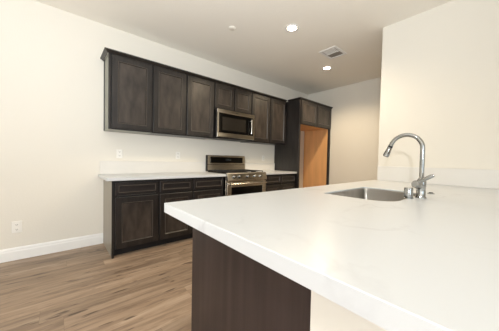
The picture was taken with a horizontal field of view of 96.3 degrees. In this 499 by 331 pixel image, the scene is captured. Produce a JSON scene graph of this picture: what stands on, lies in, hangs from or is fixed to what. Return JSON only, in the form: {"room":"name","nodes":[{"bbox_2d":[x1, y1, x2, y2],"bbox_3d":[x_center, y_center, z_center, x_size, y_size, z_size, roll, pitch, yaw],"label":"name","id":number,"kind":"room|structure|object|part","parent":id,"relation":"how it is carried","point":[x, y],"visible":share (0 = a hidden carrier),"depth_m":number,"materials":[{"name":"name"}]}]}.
{"room":"kitchen","nodes":[
{"label":"kitchen","id":0,"kind":"room"},
{"bbox_2d":[0,238,192,330],"bbox_3d":[0.637,1.213,0.166,8.955,0.120,7.900,0,2,-41],"label":"floor","id":1,"kind":"structure","parent":0,"point":[83,288],"depth_m":1.90,"materials":[{"name":"brown wood"}]},
{"bbox_2d":[103,179,158,258],"bbox_3d":[-1.532,0.598,2.878,0.512,0.874,0.614,0,2,-41],"label":"base cabinet","id":2,"kind":"object","parent":1,"relation":"on","point":[130,207],"visible":0.97,"depth_m":2.65,"materials":[{"name":"laminate"}]},
{"bbox_3d":[-1.323,0.268,2.652,0.465,0.142,0.020,0,2,-41],"label":"drawer","id":3,"kind":"part","parent":2,"relation":"part of","materials":[{"name":"brown wood"}]},
{"bbox_3d":[-1.331,0.655,2.663,0.465,0.584,0.020,0,2,-41],"label":"door","id":4,"kind":"part","parent":2,"relation":"part of","materials":[{"name":"brown wood"}]},
{"bbox_3d":[-1.326,0.268,2.655,0.379,0.056,0.011,0,2,-41],"label":"panel","id":5,"kind":"part","parent":2,"relation":"part of","materials":[{"name":"brown wood"}]},
{"bbox_3d":[-1.334,0.655,2.666,0.315,0.434,0.011,0,2,-41],"label":"panel","id":6,"kind":"part","parent":2,"relation":"part of","materials":[{"name":"brown wood"}]},
{"bbox_2d":[98,172,225,180],"bbox_3d":[-1.160,0.141,3.161,1.556,0.036,0.640,0,2,-41],"label":"countertop","id":7,"kind":"structure","parent":2,"relation":"on","point":[135,176],"depth_m":2.90,"materials":[{"name":"white stone"}]},
{"bbox_2d":[156,178,192,245],"bbox_3d":[-1.163,0.597,3.195,0.459,0.874,0.614,0,2,-41],"label":"base cabinet","id":8,"kind":"object","parent":1,"relation":"on","point":[170,229],"visible":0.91,"depth_m":2.94,"materials":[{"name":"brown wood"}]},
{"bbox_3d":[-0.971,0.654,2.972,0.435,0.584,0.020,0,2,-41],"label":"door","id":9,"kind":"part","parent":8,"relation":"part of","materials":[{"name":"brown wood"}]},
{"bbox_3d":[-0.963,0.267,2.962,0.435,0.142,0.020,0,2,-41],"label":"drawer","id":10,"kind":"part","parent":8,"relation":"part of","materials":[{"name":"brown wood"}]},
{"bbox_3d":[-0.966,0.267,2.965,0.349,0.056,0.011,0,2,-41],"label":"panel","id":11,"kind":"part","parent":8,"relation":"part of","materials":[{"name":"brown wood"}]},
{"bbox_3d":[-0.974,0.654,2.975,0.285,0.434,0.011,0,2,-41],"label":"panel","id":12,"kind":"part","parent":8,"relation":"part of","materials":[{"name":"brown wood"}]},
{"bbox_2d":[189,177,223,237],"bbox_3d":[-0.792,0.596,3.513,0.516,0.874,0.614,0,2,-41],"label":"base cabinet","id":13,"kind":"object","parent":1,"relation":"on","point":[202,187],"visible":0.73,"depth_m":3.25,"materials":[{"name":"brown wood"}]},
{"bbox_3d":[-0.600,0.653,3.290,0.492,0.584,0.020,0,2,-41],"label":"door","id":14,"kind":"part","parent":13,"relation":"part of","materials":[{"name":"brown wood"}]},
{"bbox_3d":[-0.592,0.266,3.280,0.492,0.142,0.020,0,2,-41],"label":"drawer","id":15,"kind":"part","parent":13,"relation":"part of","materials":[{"name":"brown wood"}]},
{"bbox_3d":[-0.603,0.653,3.293,0.342,0.434,0.011,0,2,-41],"label":"panel","id":16,"kind":"part","parent":13,"relation":"part of","materials":[{"name":"brown wood"}]},
{"bbox_3d":[-0.595,0.266,3.283,0.406,0.056,0.011,0,2,-41],"label":"panel","id":17,"kind":"part","parent":13,"relation":"part of","materials":[{"name":"brown wood"}]},
{"bbox_2d":[206,155,266,195],"bbox_3d":[-0.222,0.431,3.901,0.841,1.207,0.708,0,2,-41],"label":"gas range","id":18,"kind":"object","parent":1,"relation":"on","point":[238,180],"visible":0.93,"depth_m":3.79,"materials":[{"name":"metal"}]},
{"bbox_2d":[210,171,241,173],"bbox_3d":[-0.218,0.120,3.902,0.817,0.016,0.545,0,2,-41],"label":"cooktop","id":19,"kind":"object","parent":18,"relation":"in","point":[221,172],"depth_m":3.59,"materials":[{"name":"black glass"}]},
{"bbox_3d":[-0.406,-0.098,4.117,0.718,0.105,0.004,0,2,-41],"label":"display panel","id":20,"kind":"part","parent":18,"relation":"part of","materials":[{"name":"black glass"}]},
{"bbox_3d":[-0.041,0.532,3.697,0.827,0.552,0.034,0,2,-41],"label":"oven door","id":21,"kind":"part","parent":18,"relation":"part of","materials":[{"name":"metal"}]},
{"bbox_3d":[-0.028,0.179,3.681,0.833,0.130,0.052,0,2,-41],"label":"control panel","id":22,"kind":"part","parent":18,"relation":"part of","materials":[{"name":"metal"}]},
{"bbox_3d":[-0.005,0.293,3.654,0.773,0.028,0.060,0,2,-41],"label":"handle","id":23,"kind":"part","parent":18,"relation":"part of","materials":[{"name":"metal"}]},
{"bbox_2d":[191,228,310,330],"bbox_3d":[0.901,0.682,1.776,2.579,0.866,0.757,0,2,-41],"label":"base cabinet","id":24,"kind":"object","parent":1,"relation":"on","point":[232,291],"visible":0.14,"depth_m":0.89,"materials":[{"name":"brown wood"}]},
{"bbox_2d":[164,180,498,330],"bbox_3d":[1.042,0.234,1.505,2.721,0.046,1.370,0,2,-41],"label":"countertop","id":25,"kind":"structure","parent":24,"relation":"on","point":[431,263],"depth_m":0.63,"materials":[{"name":"white stone"}]},
{"bbox_2d":[329,188,415,200],"bbox_3d":[0.929,0.355,1.667,0.700,0.279,0.440,0,2,-41],"label":"sink","id":26,"kind":"object","parent":25,"relation":"in","point":[363,193],"visible":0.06,"depth_m":1.93,"materials":[{"name":"metal"}]},
{"bbox_2d":[403,187,413,198],"bbox_3d":[1.030,0.177,1.448,0.056,0.070,0.056,0,2,-41],"label":"air gap cap","id":27,"kind":"object","parent":25,"relation":"on","point":[408,191],"visible":1,"depth_m":1.43,"materials":[{"name":"silver metal"}]},
{"bbox_2d":[383,133,434,198],"bbox_3d":[1.065,-0.006,1.511,0.102,0.433,0.312,0,2,-41],"label":"kitchen faucet","id":28,"kind":"object","parent":25,"relation":"on","point":[419,184],"visible":1,"depth_m":1.46,"materials":[{"name":"silver metal"}]},
{"bbox_3d":[1.071,-0.069,1.534,0.027,0.307,0.213,0,2,-41],"label":"spout","id":29,"kind":"part","parent":28,"relation":"part of","materials":[{"name":"silver metal"}]},
{"bbox_3d":[1.105,0.089,1.410,0.026,0.075,0.100,0,2,-34],"label":"handle lever","id":30,"kind":"part","parent":28,"relation":"part of","materials":[{"name":"silver metal"}]},
{"bbox_2d":[265,174,294,191],"bbox_3d":[0.400,0.593,4.536,0.905,0.874,0.614,0,2,-41],"label":"base cabinet","id":31,"kind":"object","parent":1,"relation":"on","point":[275,182],"visible":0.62,"depth_m":4.29,"materials":[{"name":"brown wood"}]},
{"bbox_3d":[0.427,0.263,4.160,0.348,0.056,0.011,0,2,-41],"label":"panel","id":32,"kind":"part","parent":31,"relation":"part of","materials":[{"name":"brown wood"}]},
{"bbox_3d":[0.430,0.264,4.157,0.434,0.142,0.020,0,2,-41],"label":"drawer","id":33,"kind":"part","parent":31,"relation":"part of","materials":[{"name":"brown wood"}]},
{"bbox_3d":[0.422,0.650,4.168,0.434,0.584,0.020,0,2,-41],"label":"door","id":34,"kind":"part","parent":31,"relation":"part of","materials":[{"name":"brown wood"}]},
{"bbox_2d":[256,170,296,174],"bbox_3d":[0.414,0.136,4.512,0.913,0.036,0.640,0,2,-41],"label":"countertop","id":35,"kind":"structure","parent":31,"relation":"on","point":[268,172],"depth_m":4.41,"materials":[{"name":"white stone"}]},
{"bbox_3d":[0.584,0.552,4.322,0.905,0.774,0.006,0,2,-41],"label":"frame","id":36,"kind":"part","parent":31,"relation":"part of","materials":[{"name":"black wood"}]},
{"bbox_3d":[0.761,0.649,4.458,0.434,0.584,0.020,0,2,-41],"label":"door","id":37,"kind":"part","parent":31,"relation":"part of","materials":[{"name":"brown wood"}]},
{"bbox_3d":[0.769,0.263,4.448,0.434,0.142,0.020,0,2,-41],"label":"drawer","id":38,"kind":"part","parent":31,"relation":"part of","materials":[{"name":"brown wood"}]},
{"bbox_3d":[0.766,0.262,4.451,0.348,0.056,0.011,0,2,-41],"label":"panel","id":39,"kind":"part","parent":31,"relation":"part of","materials":[{"name":"brown wood"}]},
{"bbox_2d":[274,97,332,187],"bbox_3d":[1.233,-0.175,5.154,1.244,2.409,0.709,0,2,-41],"label":"enclosure","id":40,"kind":"object","parent":1,"relation":"on","point":[311,117],"visible":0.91,"depth_m":4.97,"materials":[{"name":"brown wood"}]},
{"bbox_3d":[0.780,-0.163,4.804,0.018,2.386,0.652,0,2,-41],"label":"panel","id":41,"kind":"part","parent":40,"relation":"part of","materials":[{"name":"brown wood"}]},
{"bbox_3d":[1.259,-1.093,4.704,0.558,0.470,0.020,0,2,-41],"label":"door","id":42,"kind":"part","parent":40,"relation":"part of","materials":[{"name":"brown wood"}]},
{"bbox_3d":[1.256,-1.093,4.707,0.408,0.320,0.011,0,2,-41],"label":"panel","id":43,"kind":"part","parent":40,"relation":"part of","materials":[{"name":"brown wood"}]},
{"bbox_3d":[1.380,-1.354,4.979,1.244,0.037,0.332,0,2,-41],"label":"crown","id":44,"kind":"part","parent":40,"relation":"part of","materials":[{"name":"brown wood"}]},
{"bbox_3d":[1.463,-0.153,4.948,1.162,2.386,0.017,0,2,-41],"label":"frame","id":45,"kind":"part","parent":40,"relation":"part of","materials":[{"name":"brown wood"}]},
{"bbox_3d":[1.699,-1.094,5.081,0.573,0.470,0.020,0,2,-41],"label":"door","id":46,"kind":"part","parent":40,"relation":"part of","materials":[{"name":"brown wood"}]},
{"bbox_3d":[1.696,-1.094,5.084,0.423,0.320,0.011,0,2,-41],"label":"panel","id":47,"kind":"part","parent":40,"relation":"part of","materials":[{"name":"brown wood"}]},
{"bbox_3d":[1.854,-0.155,5.316,0.090,2.386,0.030,0,2,-41],"label":"panel","id":48,"kind":"part","parent":40,"relation":"part of","materials":[{"name":"brown wood"}]},
{"bbox_2d":[0,0,307,249],"bbox_3d":[-1.855,-0.400,3.065,8.955,2.845,0.150,0,2,-41],"label":"wall","id":49,"kind":"structure","parent":0,"point":[54,141],"depth_m":2.66,"materials":[{"name":"white paint"}]},
{"bbox_2d":[11,221,21,232],"bbox_3d":[-2.528,0.668,2.429,0.082,0.125,0.009,0,2,-41],"label":"wall outlet","id":50,"kind":"object","parent":49,"relation":"attached to","point":[16,226],"visible":1,"depth_m":2.42,"materials":[{"name":"white plastic"}]},
{"bbox_2d":[0,233,102,262],"bbox_3d":[-3.522,0.961,1.585,4.192,0.136,0.016,0,2,-41],"label":"baseboard","id":51,"kind":"structure","parent":49,"relation":"attached to","point":[11,254],"depth_m":2.60,"materials":[{"name":"white paint"}]},
{"bbox_2d":[116,149,122,157],"bbox_3d":[-1.769,-0.160,3.043,0.072,0.118,0.009,0,2,-41],"label":"wall outlet","id":52,"kind":"object","parent":49,"relation":"attached to","point":[119,151],"visible":1,"depth_m":3.04,"materials":[{"name":"white plastic"}]},
{"bbox_2d":[104,53,152,134],"bbox_3d":[-1.593,-0.899,2.945,0.512,0.911,0.332,0,2,-41],"label":"upper cabinet","id":53,"kind":"object","parent":49,"relation":"attached to","point":[128,82],"visible":0.98,"depth_m":2.81,"materials":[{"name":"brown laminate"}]},
{"bbox_3d":[-1.484,-0.895,2.840,0.309,0.728,0.011,0,2,-41],"label":"panel","id":54,"kind":"part","parent":53,"relation":"part of","materials":[{"name":"brown wood"}]},
{"bbox_2d":[100,47,286,101],"bbox_3d":[-0.563,-1.361,3.784,3.248,0.037,0.370,0,2,-41],"label":"crown molding","id":55,"kind":"structure","parent":53,"relation":"attached to","point":[106,50],"depth_m":3.15,"materials":[{"name":"brown wood"}]},
{"bbox_2d":[100,161,205,173],"bbox_3d":[-1.354,0.025,3.400,1.539,0.172,0.019,0,2,-41],"label":"backsplash","id":56,"kind":"structure","parent":49,"relation":"attached to","point":[106,167],"depth_m":3.28,"materials":[{"name":"stone"}]},
{"bbox_2d":[146,65,185,136],"bbox_3d":[-1.216,-0.900,3.268,0.479,0.911,0.332,0,2,-41],"label":"upper cabinet","id":57,"kind":"object","parent":49,"relation":"attached to","point":[168,86],"visible":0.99,"depth_m":3.14,"materials":[{"name":"brown wood"}]},
{"bbox_3d":[-1.118,-0.896,3.154,0.305,0.728,0.011,0,2,-41],"label":"panel","id":58,"kind":"part","parent":57,"relation":"part of","materials":[{"name":"brown wood"}]},
{"bbox_2d":[180,74,213,138],"bbox_3d":[-0.853,-0.900,3.580,0.476,0.911,0.332,0,2,-41],"label":"upper cabinet","id":59,"kind":"object","parent":49,"relation":"attached to","point":[199,92],"visible":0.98,"depth_m":3.45,"materials":[{"name":"brown wood"}]},
{"bbox_3d":[-0.755,-0.897,3.466,0.302,0.728,0.011,0,2,-41],"label":"panel","id":60,"kind":"part","parent":59,"relation":"part of","materials":[{"name":"brown wood"}]},
{"bbox_2d":[214,82,251,113],"bbox_3d":[-0.363,-1.144,3.989,0.799,0.427,0.332,0,2,-41],"label":"upper cabinet","id":61,"kind":"object","parent":49,"relation":"attached to","point":[225,97],"visible":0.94,"depth_m":3.83,"materials":[{"name":"brown wood"}]},
{"bbox_3d":[-0.413,-1.139,3.743,0.378,0.394,0.020,0,2,-41],"label":"door","id":62,"kind":"part","parent":61,"relation":"part of","materials":[{"name":"brown wood"}]},
{"bbox_3d":[-0.416,-1.140,3.746,0.228,0.244,0.011,0,2,-41],"label":"panel","id":63,"kind":"part","parent":61,"relation":"part of","materials":[{"name":"brown wood"}]},
{"bbox_2d":[213,108,254,141],"bbox_3d":[-0.328,-0.686,3.955,0.792,0.468,0.460,0,2,-41],"label":"microwave","id":64,"kind":"object","parent":61,"relation":"attached to","point":[229,125],"visible":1,"depth_m":3.78,"materials":[{"name":"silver metal"}]},
{"bbox_3d":[-0.222,-0.695,3.830,0.733,0.315,0.024,0,2,-41],"label":"door glass","id":65,"kind":"part","parent":64,"relation":"part of","materials":[{"name":"black glass"}]},
{"bbox_3d":[-0.112,-1.140,4.001,0.378,0.394,0.020,0,2,-41],"label":"door","id":66,"kind":"part","parent":61,"relation":"part of","materials":[{"name":"brown wood"}]},
{"bbox_3d":[-0.115,-1.140,4.004,0.228,0.244,0.011,0,2,-41],"label":"panel","id":67,"kind":"part","parent":61,"relation":"part of","materials":[{"name":"brown wood"}]},
{"bbox_2d":[245,163,274,170],"bbox_3d":[0.214,0.029,4.745,0.913,0.158,0.019,0,2,-41],"label":"backsplash","id":68,"kind":"structure","parent":49,"relation":"attached to","point":[251,166],"depth_m":4.75,"materials":[{"name":"stone"}]},
{"bbox_2d":[241,93,286,144],"bbox_3d":[0.309,-0.904,4.577,0.984,0.911,0.332,0,2,-41],"label":"upper cabinet","id":69,"kind":"object","parent":49,"relation":"attached to","point":[270,113],"visible":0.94,"depth_m":4.43,"materials":[{"name":"brown wood"}]},
{"bbox_3d":[0.224,-0.899,4.300,0.471,0.878,0.020,0,2,-41],"label":"door","id":70,"kind":"part","parent":69,"relation":"part of","materials":[{"name":"brown wood"}]},
{"bbox_3d":[0.222,-0.899,4.303,0.321,0.728,0.011,0,2,-41],"label":"panel","id":71,"kind":"part","parent":69,"relation":"part of","materials":[{"name":"brown wood"}]},
{"bbox_3d":[0.595,-0.900,4.619,0.471,0.878,0.020,0,2,-41],"label":"door","id":72,"kind":"part","parent":69,"relation":"part of","materials":[{"name":"brown wood"}]},
{"bbox_3d":[0.593,-0.900,4.622,0.321,0.728,0.011,0,2,-41],"label":"panel","id":73,"kind":"part","parent":69,"relation":"part of","materials":[{"name":"brown wood"}]},
{"bbox_2d":[35,0,452,94],"bbox_3d":[0.698,-1.750,0.086,8.955,0.120,7.900,0,2,-41],"label":"ceiling","id":74,"kind":"structure","parent":0,"point":[260,46],"depth_m":2.92,"materials":[{"name":"white paint"}]},
{"bbox_2d":[285,24,298,31],"bbox_3d":[0.546,-1.765,2.874,0.180,0.006,0.180,0,2,-41],"label":"recessed light","id":75,"kind":"object","parent":74,"relation":"in","point":[291,27],"visible":1,"depth_m":2.86,"materials":[{"name":"white paint"}]},
{"bbox_2d":[322,66,331,69],"bbox_3d":[1.418,-1.780,4.088,0.180,0.006,0.180,0,2,-41],"label":"recessed light","id":76,"kind":"object","parent":74,"relation":"in","point":[325,67],"visible":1,"depth_m":4.09,"materials":[{"name":"white paint"}]},
{"bbox_2d":[319,46,346,59],"bbox_3d":[1.308,-1.765,3.510,0.360,0.010,0.280,0,2,-41],"label":"ceiling vent","id":77,"kind":"object","parent":74,"relation":"in","point":[333,52],"visible":1,"depth_m":3.50,"materials":[{"name":"white metal"}]},
{"bbox_2d":[308,77,380,184],"bbox_3d":[4.009,-0.277,2.993,0.150,2.845,7.600,0,2,-41],"label":"wall","id":78,"kind":"structure","parent":0,"point":[355,112],"depth_m":4.88,"materials":[{"name":"white paint"}]},
{"bbox_2d":[310,290,386,330],"bbox_3d":[1.250,0.700,1.373,2.582,0.866,0.308,0,2,-41],"label":"wall","id":79,"kind":"structure","parent":0,"point":[326,315],"depth_m":0.59,"materials":[{"name":"white paint"}]},
{"bbox_2d":[378,0,498,169],"bbox_3d":[3.416,-0.233,0.928,0.130,2.845,5.237,0,2,-41],"label":"wall","id":80,"kind":"structure","parent":0,"point":[440,67],"depth_m":2.38,"materials":[{"name":"white paint"}]},
{"bbox_2d":[377,166,498,188],"bbox_3d":[2.081,0.119,2.368,0.020,0.180,1.334,0,2,-41],"label":"backsplash","id":81,"kind":"structure","parent":80,"relation":"attached to","point":[478,178],"depth_m":2.35,"materials":[{"name":"stone"}]}
]}

